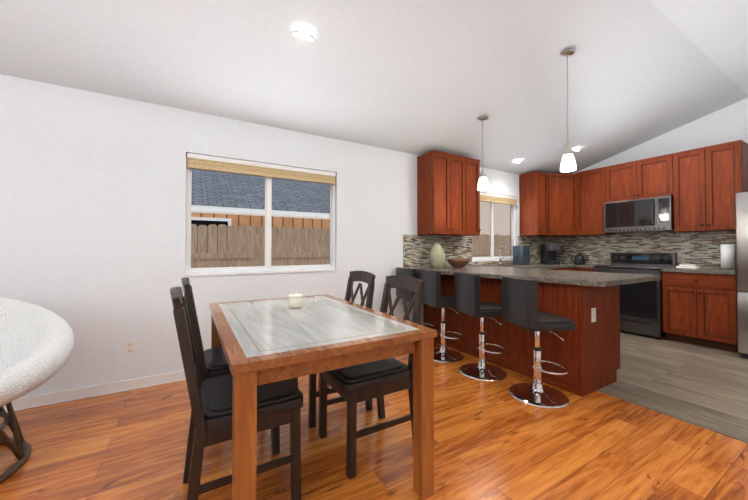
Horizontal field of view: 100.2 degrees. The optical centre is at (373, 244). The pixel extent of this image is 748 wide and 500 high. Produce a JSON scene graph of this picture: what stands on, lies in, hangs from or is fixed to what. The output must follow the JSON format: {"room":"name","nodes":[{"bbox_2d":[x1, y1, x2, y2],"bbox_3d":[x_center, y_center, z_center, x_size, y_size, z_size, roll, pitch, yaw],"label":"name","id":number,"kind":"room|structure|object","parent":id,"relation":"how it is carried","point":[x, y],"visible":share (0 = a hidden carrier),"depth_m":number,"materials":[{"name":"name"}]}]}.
{"room":"kitchen","nodes":[
{"label":"kitchen","id":0,"kind":"room"},
{"bbox_2d":[0,74,531,397],"bbox_3d":[-0.547,0.003,3.579,9.260,2.430,0.140,0,-1,-30],"label":"wall","id":1,"kind":"structure","parent":0,"point":[92,214],"depth_m":2.63,"materials":[{"name":"paint"}]},
{"bbox_2d":[3,370,185,411],"bbox_3d":[-1.864,1.163,2.695,5.830,0.085,0.018,0,-1,-30],"label":"baseboard","id":2,"kind":"structure","parent":1,"relation":"attached to","point":[28,402],"depth_m":2.47,"materials":[{"name":"white"}]},
{"bbox_2d":[125,340,135,354],"bbox_3d":[-2.031,0.854,2.608,0.072,0.116,0.006,0,-1,-30],"label":"outlet","id":3,"kind":"object","parent":1,"relation":"attached to","point":[130,346],"visible":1,"depth_m":2.61,"materials":[{"name":"white plastic"}]},
{"bbox_2d":[185,153,336,276],"bbox_3d":[-1.089,-0.273,3.242,1.480,1.128,0.127,0,-1,-30],"label":"dining room window","id":4,"kind":"structure","parent":1,"relation":"in","point":[251,217],"depth_m":3.20,"materials":[{"name":"glass"}]},
{"bbox_2d":[417,150,480,235],"bbox_3d":[1.025,-0.653,4.219,0.838,1.040,0.358,0,-1,-30],"label":"upper cabinet","id":5,"kind":"object","parent":1,"relation":"attached to","point":[448,198],"visible":1,"depth_m":4.07,"materials":[{"name":"brown wood"}]},
{"bbox_2d":[403,234,554,267],"bbox_3d":[1.870,0.058,4.913,3.460,0.502,0.008,0,-1,-30],"label":"tile backsplash","id":6,"kind":"structure","parent":1,"relation":"attached to","point":[416,248],"depth_m":4.44,"materials":[{"name":"tile"}]},
{"bbox_2d":[472,192,516,261],"bbox_3d":[1.911,-0.278,5.006,1.100,1.068,0.127,0,-1,-30],"label":"kitchen window","id":7,"kind":"structure","parent":1,"relation":"in","point":[497,221],"depth_m":5.05,"materials":[{"name":"glass"}]},
{"bbox_2d":[519,171,546,235],"bbox_3d":[2.683,-0.669,5.197,0.340,1.020,0.353,0,-1,-30],"label":"upper cabinet","id":8,"kind":"object","parent":1,"relation":"attached to","point":[533,185],"depth_m":5.09,"materials":[{"name":"brown wood"}]},
{"bbox_2d":[547,172,578,235],"bbox_3d":[3.151,-0.667,5.335,0.826,1.020,0.591,0,-1,-30],"label":"upper cabinet","id":9,"kind":"object","parent":1,"relation":"attached to","point":[562,189],"depth_m":5.15,"materials":[{"name":"brown wood"}]},
{"bbox_2d":[0,341,747,499],"bbox_3d":[-0.685,1.208,0.788,6.210,0.060,4.780,0,-1,-30],"label":"floor","id":10,"kind":"structure","parent":0,"point":[495,440],"depth_m":1.81,"materials":[{"name":"brown wood"}]},
{"bbox_2d":[0,297,73,483],"bbox_3d":[-2.140,0.728,1.486,1.019,0.920,0.995,0,-1,-30],"label":"papasan chair","id":11,"kind":"object","parent":10,"relation":"on","point":[36,344],"visible":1,"depth_m":1.73,"materials":[{"name":"fabric"}]},
{"bbox_2d":[181,277,230,381],"bbox_3d":[-0.919,0.698,2.004,0.545,0.998,0.440,0,-1,-30],"label":"chair","id":12,"kind":"object","parent":10,"relation":"on","point":[212,362],"visible":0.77,"depth_m":1.75,"materials":[{"name":"brown wood"}]},
{"bbox_2d":[170,286,302,499],"bbox_3d":[-0.666,0.691,1.514,0.545,0.998,0.440,0,-1,-30],"label":"chair","id":13,"kind":"object","parent":10,"relation":"on","point":[279,403],"visible":0.92,"depth_m":1.39,"materials":[{"name":"brown wood"}]},
{"bbox_2d":[209,294,436,499],"bbox_3d":[-0.440,0.803,1.866,0.900,0.780,1.400,0,-1,-30],"label":"dining table","id":14,"kind":"object","parent":10,"relation":"on","point":[263,341],"visible":0.96,"depth_m":1.45,"materials":[{"name":"brown wood"}]},
{"bbox_2d":[289,292,302,307],"bbox_3d":[-0.522,0.365,2.091,0.094,0.100,0.094,0,-1,-30],"label":"candle jar","id":15,"kind":"object","parent":14,"relation":"on","point":[295,299],"visible":1,"depth_m":2.05,"materials":[{"name":"white wax"}]},
{"bbox_2d":[292,271,375,427],"bbox_3d":[-0.308,0.703,2.363,0.545,0.998,0.440,0,-1,-30],"label":"chair","id":16,"kind":"object","parent":10,"relation":"on","point":[368,278],"visible":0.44,"depth_m":2.32,"materials":[{"name":"brown wood"}]},
{"bbox_2d":[319,275,424,479],"bbox_3d":[-0.017,0.697,1.908,0.545,0.998,0.440,0,-1,-30],"label":"chair","id":17,"kind":"object","parent":10,"relation":"on","point":[354,385],"visible":0.73,"depth_m":1.76,"materials":[{"name":"brown wood"}]},
{"bbox_2d":[396,267,434,346],"bbox_3d":[0.535,0.751,3.833,0.442,0.940,0.451,0,-1,-22],"label":"bar stool","id":18,"kind":"object","parent":10,"relation":"on","point":[409,294],"visible":0.25,"depth_m":3.67,"materials":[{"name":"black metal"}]},
{"bbox_2d":[420,269,463,362],"bbox_3d":[0.767,0.746,3.436,0.442,0.940,0.451,0,-1,-14],"label":"bar stool","id":19,"kind":"object","parent":10,"relation":"on","point":[433,297],"visible":0.9,"depth_m":3.33,"materials":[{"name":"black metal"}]},
{"bbox_2d":[454,272,506,380],"bbox_3d":[1.034,0.739,2.979,0.442,0.940,0.451,0,-1,-10],"label":"bar stool","id":20,"kind":"object","parent":10,"relation":"on","point":[467,294],"visible":0.96,"depth_m":2.89,"materials":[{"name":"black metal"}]},
{"bbox_2d":[502,276,574,407],"bbox_3d":[1.313,0.732,2.505,0.442,0.940,0.451,0,-1,-6],"label":"bar stool","id":21,"kind":"object","parent":10,"relation":"on","point":[519,303],"visible":1,"depth_m":2.42,"materials":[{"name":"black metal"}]},
{"bbox_2d":[0,0,747,174],"bbox_3d":[0.629,-1.577,1.601,9.260,0.742,4.780,0,-1,-30],"label":"ceiling","id":22,"kind":"structure","parent":0,"point":[418,77],"depth_m":2.62,"materials":[{"name":"paint"}]},
{"bbox_2d":[290,31,315,41],"bbox_3d":[-0.514,-1.503,2.263,0.188,0.050,0.182,0,-1,-30],"label":"recessed light","id":23,"kind":"object","parent":22,"relation":"in","point":[306,36],"visible":0.71,"depth_m":2.23,"materials":[{"name":"white"}]},
{"bbox_2d":[477,116,488,190],"bbox_3d":[1.224,-1.036,3.523,0.124,0.827,0.123,0,-1,-30],"label":"pendant light","id":24,"kind":"object","parent":22,"relation":"hanging from","point":[482,183],"visible":0.98,"depth_m":3.49,"materials":[{"name":"white glass"}]},
{"bbox_2d":[560,49,575,171],"bbox_3d":[1.678,-1.169,2.713,0.124,1.049,0.123,0,-1,-30],"label":"pendant light","id":25,"kind":"object","parent":22,"relation":"hanging from","point":[568,163],"visible":0.98,"depth_m":2.69,"materials":[{"name":"white glass"}]},
{"bbox_2d":[573,98,747,264],"bbox_3d":[4.560,-0.286,3.894,0.140,3.018,4.780,0,-1,-30],"label":"wall","id":26,"kind":"structure","parent":0,"point":[729,123],"depth_m":4.18,"materials":[{"name":"paint"}]},
{"bbox_2d":[579,166,615,235],"bbox_3d":[3.581,-0.681,5.050,0.375,1.040,0.504,0,-1,-30],"label":"upper cabinet","id":27,"kind":"object","parent":26,"relation":"attached to","point":[594,184],"depth_m":4.96,"materials":[{"name":"brown wood"}]},
{"bbox_2d":[611,153,674,201],"bbox_3d":[3.899,-0.931,4.559,0.326,0.555,0.780,0,-1,-30],"label":"upper cabinet","id":28,"kind":"object","parent":26,"relation":"attached to","point":[654,176],"depth_m":4.41,"materials":[{"name":"brown wood"}]},
{"bbox_2d":[604,195,673,232],"bbox_3d":[3.851,-0.421,4.524,0.434,0.455,0.770,0,-1,-30],"label":"microwave","id":29,"kind":"object","parent":28,"relation":"attached to","point":[653,214],"visible":1,"depth_m":4.39,"materials":[{"name":"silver metal"}]},
{"bbox_2d":[555,231,735,267],"bbox_3d":[3.954,0.056,4.775,0.008,0.502,2.340,0,-1,-30],"label":"tile backsplash","id":30,"kind":"structure","parent":26,"relation":"attached to","point":[701,249],"depth_m":4.55,"materials":[{"name":"tile"}]},
{"bbox_2d":[674,140,747,231],"bbox_3d":[4.235,-0.696,3.985,0.326,1.040,0.655,0,-1,-30],"label":"upper cabinet","id":31,"kind":"object","parent":26,"relation":"attached to","point":[703,185],"depth_m":3.85,"materials":[{"name":"brown wood"}]},
{"bbox_2d":[597,330,747,442],"bbox_3d":[3.297,1.238,3.130,3.070,0.066,4.780,0,-1,-30],"label":"floor","id":32,"kind":"structure","parent":0,"point":[703,387],"depth_m":2.74,"materials":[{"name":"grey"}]},
{"bbox_2d":[423,274,619,396],"bbox_3d":[1.433,0.775,3.493,0.650,0.882,1.964,0,-1,-30],"label":"base cabinet","id":33,"kind":"object","parent":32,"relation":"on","point":[586,352],"depth_m":2.72,"materials":[{"name":"brown wood"}]},
{"bbox_2d":[408,266,659,289],"bbox_3d":[1.517,0.323,3.458,1.380,0.062,2.128,0,-1,-30],"label":"countertop","id":34,"kind":"structure","parent":33,"relation":"on","point":[567,280],"depth_m":2.90,"materials":[{"name":"grey stone"}]},
{"bbox_2d":[429,244,444,267],"bbox_3d":[0.816,0.141,4.042,0.200,0.315,0.200,0,-1,-30],"label":"vase","id":35,"kind":"object","parent":34,"relation":"on","point":[437,256],"visible":1,"depth_m":3.97,"materials":[{"name":"ceramic"}]},
{"bbox_2d":[447,259,470,267],"bbox_3d":[1.122,0.242,4.151,0.310,0.115,0.310,0,-1,-30],"label":"fruit bowl","id":36,"kind":"object","parent":34,"relation":"on","point":[458,263],"visible":0.98,"depth_m":4.05,"materials":[{"name":"brown wood"}]},
{"bbox_2d":[551,265,578,270],"bbox_3d":[2.873,0.798,5.089,0.955,0.882,0.672,0,-1,-30],"label":"base cabinet","id":37,"kind":"object","parent":32,"relation":"on","point":[569,267],"depth_m":4.89,"materials":[{"name":"brown wood"}]},
{"bbox_2d":[479,263,570,268],"bbox_3d":[2.625,0.333,4.977,2.065,0.040,0.624,0,-1,-30],"label":"countertop","id":38,"kind":"structure","parent":37,"relation":"on","point":[541,265],"depth_m":4.72,"materials":[{"name":"grey stone"}]},
{"bbox_2d":[513,246,529,264],"bbox_3d":[2.341,0.161,4.973,0.225,0.301,0.180,0,-1,-30],"label":"toaster","id":39,"kind":"object","parent":38,"relation":"on","point":[521,255],"visible":1,"depth_m":4.90,"materials":[{"name":"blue metal"}]},
{"bbox_2d":[541,243,559,263],"bbox_3d":[3.026,0.145,5.363,0.200,0.345,0.300,0,-1,0],"label":"coffee maker","id":40,"kind":"object","parent":38,"relation":"on","point":[548,253],"visible":1,"depth_m":5.35,"materials":[{"name":"black plastic"}]},
{"bbox_2d":[571,253,589,263],"bbox_3d":[3.418,0.226,5.179,0.160,0.178,0.291,0,-1,-30],"label":"kettle","id":41,"kind":"object","parent":38,"relation":"on","point":[579,259],"visible":1,"depth_m":5.14,"materials":[{"name":"black plastic"}]},
{"bbox_2d":[579,265,602,268],"bbox_3d":[3.478,0.333,4.964,0.608,0.040,0.285,0,-1,-30],"label":"countertop","id":42,"kind":"structure","parent":37,"relation":"on","point":[580,266],"depth_m":4.78,"materials":[{"name":"grey stone"}]},
{"bbox_2d":[579,265,608,271],"bbox_3d":[3.485,0.796,4.972,0.581,0.882,0.305,0,-1,-30],"label":"base cabinet","id":43,"kind":"object","parent":32,"relation":"on","point":[587,270],"depth_m":4.79,"materials":[{"name":"brown wood"}]},
{"bbox_2d":[594,252,676,338],"bbox_3d":[3.717,0.668,4.481,0.681,1.125,0.760,0,-1,-30],"label":"range","id":44,"kind":"object","parent":32,"relation":"on","point":[641,307],"visible":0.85,"depth_m":4.26,"materials":[{"name":"black metal"}]},
{"bbox_2d":[662,273,738,352],"bbox_3d":[4.119,0.781,3.895,0.581,0.882,0.635,0,-1,-30],"label":"base cabinet","id":45,"kind":"object","parent":32,"relation":"on","point":[699,306],"depth_m":3.72,"materials":[{"name":"brown wood"}]},
{"bbox_2d":[661,267,736,276],"bbox_3d":[4.107,0.318,3.895,0.608,0.040,0.635,0,-1,-30],"label":"countertop","id":46,"kind":"structure","parent":45,"relation":"on","point":[677,270],"depth_m":3.78,"materials":[{"name":"grey stone"}]},
{"bbox_2d":[676,264,699,268],"bbox_3d":[4.048,0.274,4.038,0.130,0.049,0.200,0,-1,-30],"label":"soap dish","id":47,"kind":"object","parent":46,"relation":"on","point":[693,266],"visible":0.98,"depth_m":3.99,"materials":[{"name":"white ceramic"}]},
{"bbox_2d":[719,242,735,269],"bbox_3d":[4.314,0.131,3.813,0.150,0.329,0.150,0,-1,-30],"label":"paper towel","id":48,"kind":"object","parent":46,"relation":"on","point":[727,252],"visible":0.94,"depth_m":3.77,"materials":[{"name":"white paper"}]},
{"bbox_2d":[735,192,747,357],"bbox_3d":[4.429,0.322,3.159,0.782,1.780,0.910,0,-1,-30],"label":"refrigerator","id":49,"kind":"object","parent":32,"relation":"on","point":[741,205],"visible":1,"depth_m":3.35,"materials":[{"name":"grey metal"}]}
]}

